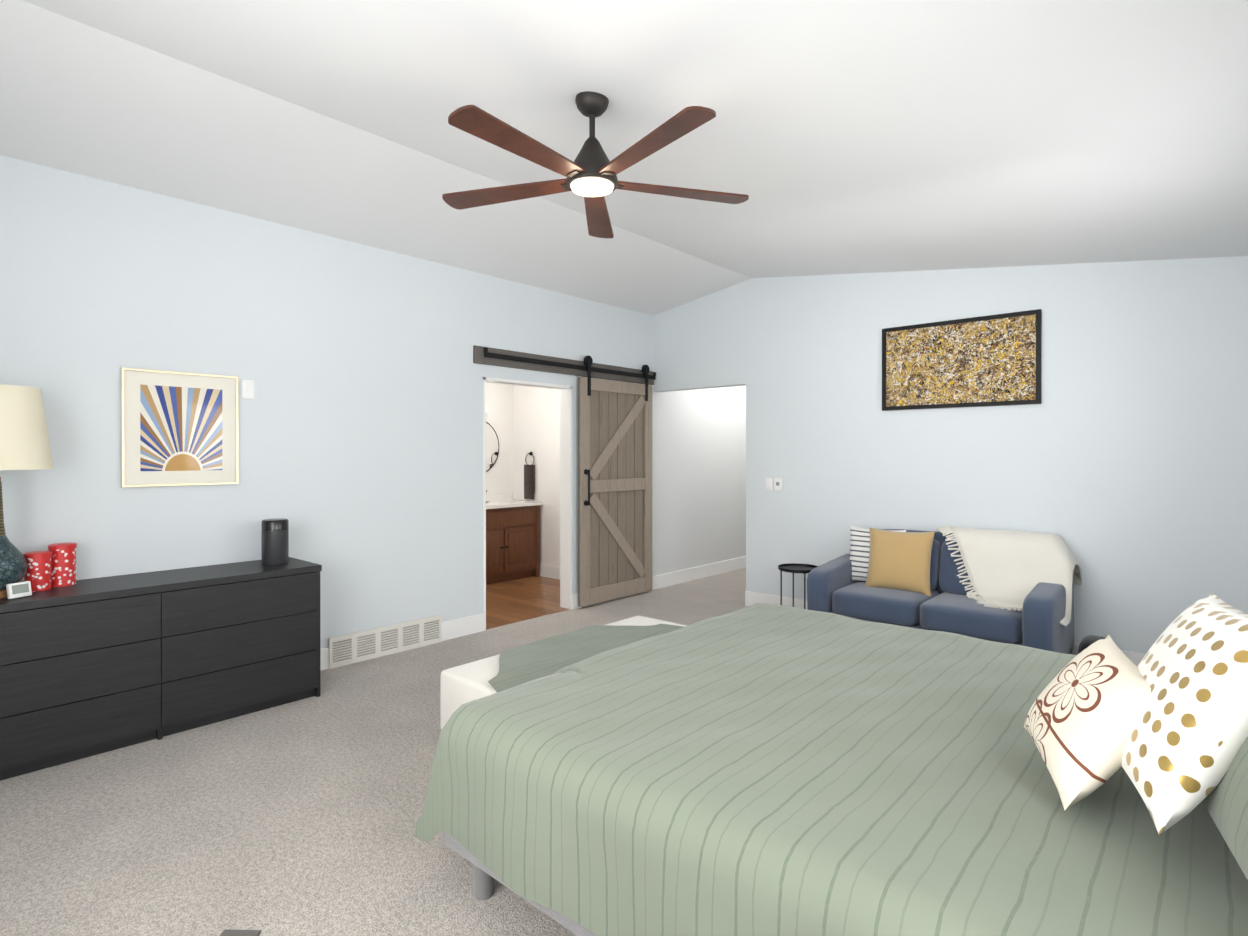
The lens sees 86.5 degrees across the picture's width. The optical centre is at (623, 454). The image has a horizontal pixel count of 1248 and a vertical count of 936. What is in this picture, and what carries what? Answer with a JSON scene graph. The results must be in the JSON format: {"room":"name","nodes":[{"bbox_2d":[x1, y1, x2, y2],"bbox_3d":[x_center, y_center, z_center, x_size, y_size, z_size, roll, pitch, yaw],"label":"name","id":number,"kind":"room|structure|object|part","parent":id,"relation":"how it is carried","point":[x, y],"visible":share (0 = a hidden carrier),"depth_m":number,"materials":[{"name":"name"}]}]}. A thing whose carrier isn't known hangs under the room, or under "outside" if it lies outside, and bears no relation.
{"room":"bedroom","nodes":[
{"label":"bedroom","id":0,"kind":"room"},
{"bbox_2d":[0,155,651,648],"bbox_3d":[-1.810,-0.196,4.735,0.120,3.250,6.490,0,0,42],"label":"wall","id":1,"kind":"structure","parent":0,"point":[361,429],"depth_m":4.22,"materials":[{"name":"paint"}]},
{"bbox_2d":[121,367,238,486],"bbox_3d":[-2.536,-0.150,3.811,0.021,0.650,0.575,0,0,42],"label":"artwork","id":2,"kind":"object","parent":1,"relation":"attached to","point":[179,428],"visible":0.96,"depth_m":3.79,"materials":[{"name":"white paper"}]},
{"bbox_2d":[242,380,253,398],"bbox_3d":[-2.308,-0.403,4.074,0.012,0.115,0.070,0,0,42],"label":"light switch","id":3,"kind":"object","parent":1,"relation":"attached to","point":[247,389],"visible":1,"depth_m":4.07,"materials":[{"name":"white plastic"}]},
{"bbox_2d":[329,615,441,668],"bbox_3d":[-1.684,1.326,4.753,0.015,0.205,0.860,0,0,42],"label":"air vent","id":4,"kind":"object","parent":1,"relation":"in","point":[351,648],"visible":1,"depth_m":4.72,"materials":[{"name":"white metal"}]},
{"bbox_2d":[320,613,484,670],"bbox_3d":[-2.477,1.360,3.885,0.016,0.140,4.030,0,0,42],"label":"baseboard","id":5,"kind":"structure","parent":1,"relation":"attached to","point":[456,628],"depth_m":5.19,"materials":[{"name":"white"}]},
{"bbox_2d":[483,377,571,629],"bbox_3d":[-0.869,0.362,5.812,0.156,2.130,1.130,0,0,42],"label":"door frame","id":6,"kind":"structure","parent":1,"relation":"attached to","point":[565,496],"depth_m":6.13,"materials":[{"name":"white wood"}]},
{"bbox_2d":[473,345,655,606],"bbox_3d":[-0.407,0.238,6.124,0.130,2.336,2.270,0,0,42],"label":"barn door","id":7,"kind":"structure","parent":1,"relation":"in","point":[614,489],"depth_m":6.44,"materials":[{"name":"brown wood"}]},
{"bbox_3d":[-0.427,-0.808,6.141,0.076,0.140,2.270,0,0,42],"label":"barn door rail","id":8,"kind":"part","parent":7,"relation":"part of","materials":[{"name":"black metal"}]},
{"bbox_2d":[572,556,745,608],"bbox_3d":[0.799,1.354,7.569,0.016,0.140,3.850,0,0,42],"label":"baseboard","id":9,"kind":"structure","parent":1,"relation":"attached to","point":[681,576],"depth_m":7.53,"materials":[{"name":"white wood"}]},
{"bbox_2d":[0,568,747,935],"bbox_3d":[0.984,1.480,4.026,5.240,0.100,9.140,0,0,42],"label":"floor carpet","id":10,"kind":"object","parent":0,"point":[298,818],"visible":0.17,"depth_m":2.58,"materials":[{"name":"grey carpet"}]},
{"bbox_2d":[0,557,321,780],"bbox_3d":[-2.497,1.041,3.481,0.478,0.780,1.600,0,0,42],"label":"dresser","id":11,"kind":"object","parent":10,"relation":"on","point":[92,667],"visible":0.92,"depth_m":3.30,"materials":[{"name":"black wood"}]},
{"bbox_2d":[6,581,31,598],"bbox_3d":[-2.758,0.615,3.023,0.034,0.069,0.085,0,0,22],"label":"desk clock","id":12,"kind":"object","parent":11,"relation":"on","point":[18,589],"visible":0.98,"depth_m":3.01,"materials":[{"name":"white plastic"}]},
{"bbox_2d":[0,384,53,598],"bbox_3d":[-2.887,0.168,3.043,0.410,0.964,0.410,0,0,42],"label":"lamp","id":13,"kind":"object","parent":11,"relation":"on","point":[24,441],"visible":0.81,"depth_m":3.01,"materials":[{"name":"beige fabric"}]},
{"bbox_2d":[23,551,51,591],"bbox_3d":[-2.829,0.559,3.200,0.106,0.182,0.106,0,0,42],"label":"canister","id":14,"kind":"object","parent":11,"relation":"on","point":[38,575],"visible":0.9,"depth_m":3.17,"materials":[{"name":"red ceramic"}]},
{"bbox_2d":[48,542,76,586],"bbox_3d":[-2.807,0.546,3.314,0.112,0.207,0.112,0,0,42],"label":"canister","id":15,"kind":"object","parent":11,"relation":"on","point":[63,565],"visible":0.9,"depth_m":3.28,"materials":[{"name":"red ceramic"}]},
{"bbox_2d":[261,518,288,565],"bbox_3d":[-2.079,0.516,3.952,0.144,0.265,0.144,0,0,42],"label":"air purifier","id":16,"kind":"object","parent":11,"relation":"on","point":[275,542],"visible":1,"depth_m":3.89,"materials":[{"name":"grey plastic"}]},
{"bbox_2d":[220,929,260,935],"bbox_3d":[-1.148,1.428,1.840,0.110,0.011,0.300,0,0,2],"label":"air vent register","id":17,"kind":"object","parent":10,"relation":"on","point":[226,932],"visible":1,"depth_m":1.98,"materials":[{"name":"grey metal"}]},
{"bbox_2d":[440,616,685,729],"bbox_3d":[-0.226,1.238,3.629,0.480,0.385,1.500,0,0,42],"label":"bench","id":18,"kind":"object","parent":10,"relation":"on","point":[460,685],"visible":0.19,"depth_m":3.18,"materials":[{"name":"white fabric"}]},
{"bbox_2d":[778,563,817,608],"bbox_3d":[1.461,1.181,5.541,0.340,0.494,0.340,0,0,42],"label":"side table","id":19,"kind":"object","parent":10,"relation":"on","point":[793,568],"visible":0.5,"depth_m":5.53,"materials":[{"name":"black metal"}]},
{"bbox_2d":[415,592,1247,935],"bbox_3d":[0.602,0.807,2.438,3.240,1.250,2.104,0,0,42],"label":"bed","id":20,"kind":"object","parent":10,"relation":"on","point":[767,770],"visible":1,"depth_m":1.59,"materials":[{"name":"green fabric"}]},
{"bbox_2d":[1024,635,1150,810],"bbox_3d":[1.122,0.624,1.600,0.339,0.291,0.473,0,0,42],"label":"pillow","id":21,"kind":"object","parent":20,"relation":"on","point":[1092,721],"depth_m":1.48,"materials":[{"name":"white fabric"}]},
{"bbox_2d":[807,525,1081,653],"bbox_3d":[2.226,0.972,4.712,1.604,0.913,0.877,0,0,42],"label":"sofa","id":22,"kind":"object","parent":10,"relation":"on","point":[1007,586],"visible":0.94,"depth_m":4.53,"materials":[{"name":"fabric"}]},
{"bbox_2d":[936,525,1081,625],"bbox_3d":[2.549,0.782,4.547,0.902,0.533,0.694,0,0,42],"label":"throw","id":23,"kind":"object","parent":22,"relation":"on","point":[987,568],"depth_m":4.46,"materials":[{"name":"white fabric"}]},
{"bbox_2d":[1078,635,1105,653],"bbox_3d":[3.014,1.300,4.241,0.170,0.260,0.340,0,0,42],"label":"bag","id":24,"kind":"object","parent":10,"relation":"on","point":[1087,641],"visible":0.17,"depth_m":4.20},
{"bbox_2d":[486,382,559,566],"bbox_3d":[-1.632,0.176,6.531,2.000,2.500,3.010,0,0,42],"label":"wall","id":25,"kind":"structure","parent":0,"point":[523,421],"depth_m":7.88,"materials":[{"name":"paint"}]},
{"bbox_2d":[486,422,498,471],"bbox_3d":[-1.724,-0.096,7.730,0.024,0.660,0.660,0,0,42],"label":"bathroom mirror","id":26,"kind":"object","parent":25,"relation":"attached to","point":[492,446],"visible":0.25,"depth_m":7.88,"materials":[{"name":"black mirror"}]},
{"bbox_2d":[524,452,534,498],"bbox_3d":[-1.119,0.243,7.890,0.170,0.562,0.053,0,0,42],"label":"towel ring","id":27,"kind":"object","parent":25,"relation":"attached to","point":[529,481],"visible":1,"depth_m":7.86,"materials":[{"name":"brown fabric"}]},
{"bbox_2d":[540,564,559,579],"bbox_3d":[-0.661,1.354,7.512,1.850,0.140,0.016,0,0,42],"label":"baseboard","id":28,"kind":"structure","parent":25,"relation":"attached to","point":[548,571],"depth_m":7.67,"materials":[{"name":"white wood"}]},
{"bbox_2d":[486,576,568,629],"bbox_3d":[-1.589,1.474,6.495,2.115,0.103,3.010,0,0,42],"label":"floor","id":29,"kind":"structure","parent":0,"point":[515,601],"depth_m":6.49,"materials":[{"name":"brown wood"}]},
{"bbox_2d":[486,490,541,584],"bbox_3d":[-1.534,0.915,7.536,0.569,1.020,1.100,0,0,42],"label":"bathroom vanity","id":30,"kind":"object","parent":29,"relation":"on","point":[512,539],"visible":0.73,"depth_m":7.49,"materials":[{"name":"brown wood"}]},
{"bbox_2d":[0,0,1247,315],"bbox_3d":[0.103,-1.429,3.032,5.240,0.618,6.490,0,0,42],"label":"ceiling","id":31,"kind":"structure","parent":0,"point":[854,136],"depth_m":2.91,"materials":[{"name":"paint"}]},
{"bbox_2d":[442,91,748,237],"bbox_3d":[-0.150,-1.287,2.711,1.350,0.388,1.321,0,0,42],"label":"ceiling fan","id":32,"kind":"object","parent":31,"relation":"hanging from","point":[591,172],"visible":1,"depth_m":2.68,"materials":[{"name":"brown wood"}]},
{"bbox_2d":[653,385,745,575],"bbox_3d":[1.654,0.174,7.690,1.370,2.500,2.770,0,0,42],"label":"wall","id":33,"kind":"structure","parent":0,"point":[699,477],"depth_m":7.65,"materials":[{"name":"paint"}]},
{"bbox_2d":[652,256,1247,653],"bbox_3d":[2.223,-0.197,5.410,4.950,3.250,0.120,0,0,42],"label":"wall","id":34,"kind":"structure","parent":0,"point":[1116,459],"depth_m":4.72,"materials":[{"name":"paint"}]},
{"bbox_2d":[766,478,771,490],"bbox_3d":[1.338,0.269,6.108,0.070,0.115,0.012,0,0,42],"label":"light switch","id":35,"kind":"object","parent":34,"relation":"attached to","point":[768,480],"depth_m":6.10,"materials":[{"name":"white plastic"}]},
{"bbox_2d":[772,478,782,490],"bbox_3d":[1.405,0.269,6.040,0.080,0.115,0.025,0,0,42],"label":"light switch","id":36,"kind":"object","parent":34,"relation":"attached to","point":[778,484],"depth_m":6.03,"materials":[{"name":"white plastic"}]},
{"bbox_2d":[745,591,1145,665],"bbox_3d":[2.582,1.358,5.003,3.830,0.140,0.016,0,0,42],"label":"baseboard","id":37,"kind":"structure","parent":34,"relation":"attached to","point":[751,598],"depth_m":5.99,"materials":[{"name":"white"}]},
{"bbox_2d":[882,309,1041,410],"bbox_3d":[2.524,-0.694,5.040,1.110,0.665,0.030,0,0,42],"label":"art","id":38,"kind":"object","parent":34,"relation":"attached to","point":[992,360],"visible":0.96,"depth_m":5.00,"materials":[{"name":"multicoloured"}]}
]}

